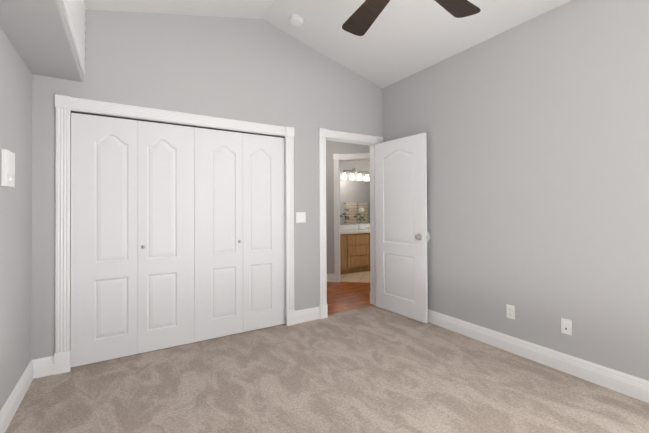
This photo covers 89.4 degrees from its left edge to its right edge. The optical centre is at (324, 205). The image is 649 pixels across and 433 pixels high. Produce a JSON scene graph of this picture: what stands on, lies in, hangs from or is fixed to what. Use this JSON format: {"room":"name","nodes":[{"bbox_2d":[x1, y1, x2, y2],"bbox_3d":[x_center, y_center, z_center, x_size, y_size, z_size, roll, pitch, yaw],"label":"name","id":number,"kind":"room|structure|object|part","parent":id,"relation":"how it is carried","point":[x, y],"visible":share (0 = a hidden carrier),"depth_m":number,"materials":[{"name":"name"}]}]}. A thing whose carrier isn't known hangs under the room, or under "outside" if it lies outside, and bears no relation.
{"room":"empty bedroom","nodes":[
{"label":"empty bedroom","id":0,"kind":"room"},
{"bbox_2d":[0,27,31,409],"bbox_3d":[-1.111,-0.174,0.602,0.120,2.832,4.170,0,-1,-32],"label":"wall","id":1,"kind":"structure","parent":0,"point":[15,212],"depth_m":2.04,"materials":[{"name":"grey paint"}]},
{"bbox_2d":[1,149,14,187],"bbox_3d":[-1.753,-0.205,1.795,0.034,0.202,0.240,0,-1,-32],"label":"switch","id":2,"kind":"object","parent":1,"relation":"attached to","point":[8,170],"visible":1,"depth_m":1.80,"materials":[{"name":"white plastic"}]},
{"bbox_2d":[0,360,33,432],"bbox_3d":[-1.048,1.174,0.626,0.015,0.135,4.170,0,-1,-32],"label":"baseboard","id":3,"kind":"structure","parent":1,"relation":"attached to","point":[8,410],"depth_m":2.01,"materials":[{"name":"white wood"}]},
{"bbox_2d":[0,0,83,81],"bbox_3d":[-0.935,-1.294,0.723,0.306,0.604,4.170,0,-1,-32],"label":"soffit","id":4,"kind":"structure","parent":0,"point":[38,34],"depth_m":1.89,"materials":[{"name":"grey paint"}]},
{"bbox_2d":[31,10,382,359],"bbox_3d":[-0.735,-0.384,3.353,3.640,3.295,0.120,0,-1,-32],"label":"wall","id":5,"kind":"structure","parent":0,"point":[254,70],"depth_m":3.08,"materials":[{"name":"grey paint"}]},
{"bbox_2d":[32,356,53,378],"bbox_3d":[-2.082,1.194,2.429,0.139,0.135,0.015,0,-1,-32],"label":"baseboard","id":6,"kind":"structure","parent":5,"relation":"attached to","point":[43,367],"depth_m":2.43,"materials":[{"name":"white wood"}]},
{"bbox_2d":[61,0,85,74],"bbox_3d":[-0.797,-1.317,0.804,0.014,0.539,4.160,0,-1,-32],"label":"trim","id":7,"kind":"structure","parent":5,"relation":"attached to","point":[75,10],"depth_m":2.17,"materials":[{"name":"white paint"}]},
{"bbox_2d":[71,113,137,366],"bbox_3d":[-1.791,0.263,2.685,0.453,1.983,0.035,0,-1,-32],"label":"closet door","id":8,"kind":"structure","parent":5,"relation":"in","point":[104,238],"depth_m":2.67,"materials":[{"name":"white wood"}]},
{"bbox_2d":[138,121,194,353],"bbox_3d":[-1.403,0.263,2.923,0.453,1.983,0.035,0,-1,-32],"label":"closet door","id":9,"kind":"structure","parent":5,"relation":"in","point":[166,307],"depth_m":2.90,"materials":[{"name":"white wood"}]},
{"bbox_2d":[54,94,294,374],"bbox_3d":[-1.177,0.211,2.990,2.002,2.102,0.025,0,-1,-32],"label":"trim","id":10,"kind":"structure","parent":5,"relation":"attached to","point":[64,105],"depth_m":2.51,"materials":[{"name":"white wood"}]},
{"bbox_2d":[71,111,283,137],"bbox_3d":[-1.213,-0.729,3.049,1.822,0.027,0.028,0,-1,-32],"label":"track","id":11,"kind":"object","parent":5,"relation":"attached to","point":[171,123],"visible":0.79,"depth_m":2.92,"materials":[{"name":"black metal"}]},
{"bbox_2d":[194,127,242,341],"bbox_3d":[-1.015,0.263,3.161,0.453,1.983,0.035,0,-1,-32],"label":"closet door","id":12,"kind":"structure","parent":5,"relation":"in","point":[218,223],"depth_m":3.14,"materials":[{"name":"white wood"}]},
{"bbox_2d":[243,133,284,331],"bbox_3d":[-0.628,0.264,3.400,0.453,1.983,0.035,0,-1,-32],"label":"closet door","id":13,"kind":"structure","parent":5,"relation":"in","point":[263,237],"depth_m":3.38,"materials":[{"name":"white wood"}]},
{"bbox_2d":[296,212,305,222],"bbox_3d":[-0.253,0.125,3.563,0.116,0.114,0.016,0,-1,-32],"label":"switch plate","id":14,"kind":"object","parent":5,"relation":"attached to","point":[300,217],"visible":1,"depth_m":3.56,"materials":[{"name":"white plastic"}]},
{"bbox_2d":[295,307,319,323],"bbox_3d":[-0.189,1.195,3.592,0.325,0.135,0.015,0,-1,-32],"label":"baseboard","id":15,"kind":"structure","parent":5,"relation":"attached to","point":[306,315],"depth_m":3.58,"materials":[{"name":"white wood"}]},
{"bbox_2d":[318,128,382,318],"bbox_3d":[0.344,0.194,3.924,0.942,2.139,0.025,0,-1,-32],"label":"trim","id":16,"kind":"structure","parent":5,"relation":"attached to","point":[323,133],"depth_m":3.71,"materials":[{"name":"white wood"}]},
{"bbox_2d":[326,137,375,305],"bbox_3d":[0.306,0.233,3.986,0.802,2.061,0.120,0,-1,-32],"label":"door frame","id":17,"kind":"structure","parent":5,"relation":"attached to","point":[373,278],"depth_m":4.18,"materials":[{"name":"white wood"}]},
{"bbox_2d":[375,133,427,322],"bbox_3d":[0.869,0.236,3.803,0.139,2.028,0.768,0,-1,-35],"label":"bedroom door","id":18,"kind":"structure","parent":17,"relation":"attached to","point":[401,219],"depth_m":3.74,"materials":[{"name":"white wood"}]},
{"bbox_3d":[1.056,0.335,3.531,0.139,0.066,0.112,0,-1,-35],"label":"bedroom door knob","id":19,"kind":"part","parent":18,"relation":"part of","materials":[{"name":"silver metal"}]},
{"bbox_2d":[370,146,370,303],"bbox_3d":[0.268,0.195,4.048,0.942,2.139,0.025,0,-1,-32],"label":"trim","id":20,"kind":"structure","parent":5,"relation":"attached to","point":[370,224],"depth_m":4.24,"materials":[{"name":"white wood"}]},
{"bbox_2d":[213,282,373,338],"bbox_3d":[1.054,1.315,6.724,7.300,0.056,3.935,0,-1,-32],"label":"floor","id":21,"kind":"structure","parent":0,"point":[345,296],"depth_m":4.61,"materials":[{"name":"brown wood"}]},
{"bbox_2d":[5,306,648,432],"bbox_3d":[0.415,1.272,1.479,3.640,0.060,4.335,0,-1,-32],"label":"floor carpet","id":22,"kind":"object","parent":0,"point":[373,369],"visible":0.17,"depth_m":2.23,"materials":[{"name":"beige carpet"}]},
{"bbox_2d":[84,0,570,88],"bbox_3d":[0.381,-1.771,1.537,3.400,0.563,4.170,0,-1,-32],"label":"ceiling","id":23,"kind":"structure","parent":0,"point":[399,40],"depth_m":3.08,"materials":[{"name":"white paint"}]},
{"bbox_2d":[289,14,303,26],"bbox_3d":[-0.278,-1.833,3.245,0.142,0.068,0.144,0,-1,-32],"label":"smoke detector","id":24,"kind":"object","parent":23,"relation":"attached to","point":[296,20],"visible":1,"depth_m":3.21,"materials":[{"name":"white plastic"}]},
{"bbox_2d":[342,0,480,35],"bbox_3d":[0.419,-1.516,1.676,1.222,0.831,1.234,0,-1,-32],"label":"fan","id":25,"kind":"object","parent":23,"relation":"hanging from","point":[361,19],"visible":1,"depth_m":2.00,"materials":[{"name":"brown wood"}]},
{"bbox_2d":[326,140,369,273],"bbox_3d":[0.353,0.052,5.543,6.200,2.450,0.110,0,0,13],"label":"wall","id":26,"kind":"structure","parent":0,"point":[333,147],"depth_m":5.54,"materials":[{"name":"grey paint"}]},
{"bbox_2d":[327,274,333,281],"bbox_3d":[-1.255,1.219,5.854,2.912,0.135,0.015,0,0,13],"label":"baseboard","id":27,"kind":"structure","parent":26,"relation":"attached to","point":[330,277],"depth_m":5.53,"materials":[{"name":"white wood"}]},
{"bbox_2d":[333,153,369,281],"bbox_3d":[0.633,0.197,5.462,0.954,2.155,0.135,0,0,13],"label":"trim","id":28,"kind":"structure","parent":26,"relation":"attached to","point":[337,158],"depth_m":5.50,"materials":[{"name":"white wood"}]},
{"bbox_2d":[340,271,369,282],"bbox_3d":[1.387,1.281,6.417,7.055,0.004,4.808,0,-1,-32],"label":"floor","id":29,"kind":"structure","parent":0,"point":[362,277],"depth_m":5.86,"materials":[{"name":"beige tile"}]},
{"bbox_2d":[340,224,369,274],"bbox_3d":[0.943,0.834,6.763,2.470,0.900,0.597,0,-1,-32],"label":"bathroom vanity","id":30,"kind":"object","parent":29,"relation":"on","point":[354,253],"depth_m":6.24,"materials":[{"name":"brown wood"}]},
{"bbox_3d":[0.941,0.454,6.766,2.470,0.140,0.597,0,-1,-32],"label":"bathroom vanity top","id":31,"kind":"part","parent":30,"relation":"part of","materials":[{"name":"white stone"}]},
{"bbox_2d":[353,208,365,229],"bbox_3d":[0.709,0.260,6.663,0.320,0.445,0.116,0,-1,-32],"label":"vase","id":32,"kind":"object","parent":30,"relation":"on","point":[361,217],"visible":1,"depth_m":6.65,"materials":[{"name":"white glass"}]},
{"bbox_2d":[340,160,369,224],"bbox_3d":[0.814,0.063,7.116,7.300,2.450,0.120,0,-1,-32],"label":"wall","id":33,"kind":"structure","parent":0,"point":[360,165],"depth_m":6.95,"materials":[{"name":"grey paint"}]},
{"bbox_2d":[340,180,369,223],"bbox_3d":[0.783,-0.075,7.023,2.350,0.905,0.006,0,-1,-32],"label":"bathroom mirror","id":34,"kind":"object","parent":33,"relation":"attached to","point":[354,196],"visible":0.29,"depth_m":6.92,"materials":[{"name":"clear glass"}]},
{"bbox_2d":[343,168,368,174],"bbox_3d":[0.652,-0.733,6.903,0.660,0.120,0.088,0,-1,-32],"label":"bar","id":35,"kind":"object","parent":33,"relation":"attached to","point":[354,171],"visible":0.94,"depth_m":6.91,"materials":[{"name":"silver metal"}]},
{"bbox_2d":[343,173,368,180],"bbox_3d":[0.664,-0.611,6.883,0.680,0.130,0.080,0,-1,-32],"label":"sconce","id":36,"kind":"object","parent":35,"relation":"attached to","point":[359,177],"visible":0.98,"depth_m":6.90,"materials":[{"name":"white glass"}]},
{"bbox_2d":[382,0,648,380],"bbox_3d":[1.888,-0.190,2.445,0.120,2.867,4.170,0,-1,-32],"label":"wall","id":37,"kind":"structure","parent":0,"point":[536,130],"depth_m":2.57,"materials":[{"name":"grey paint"}]},
{"bbox_2d":[506,304,514,319],"bbox_3d":[1.591,0.906,2.804,0.009,0.114,0.070,0,-1,-32],"label":"electrical outlet","id":38,"kind":"object","parent":37,"relation":"attached to","point":[510,309],"visible":1,"depth_m":2.80,"materials":[{"name":"white plastic"}]},
{"bbox_2d":[428,309,648,402],"bbox_3d":[1.837,1.176,2.398,0.015,0.135,4.170,0,-1,-32],"label":"baseboard","id":39,"kind":"structure","parent":37,"relation":"attached to","point":[623,383],"depth_m":2.52,"materials":[{"name":"white wood"}]},
{"bbox_2d":[561,318,571,335],"bbox_3d":[1.803,0.902,2.450,0.017,0.114,0.070,0,-1,-32],"label":"outlet","id":40,"kind":"object","parent":37,"relation":"attached to","point":[566,326],"visible":1,"depth_m":2.45,"materials":[{"name":"white plastic"}]}
]}

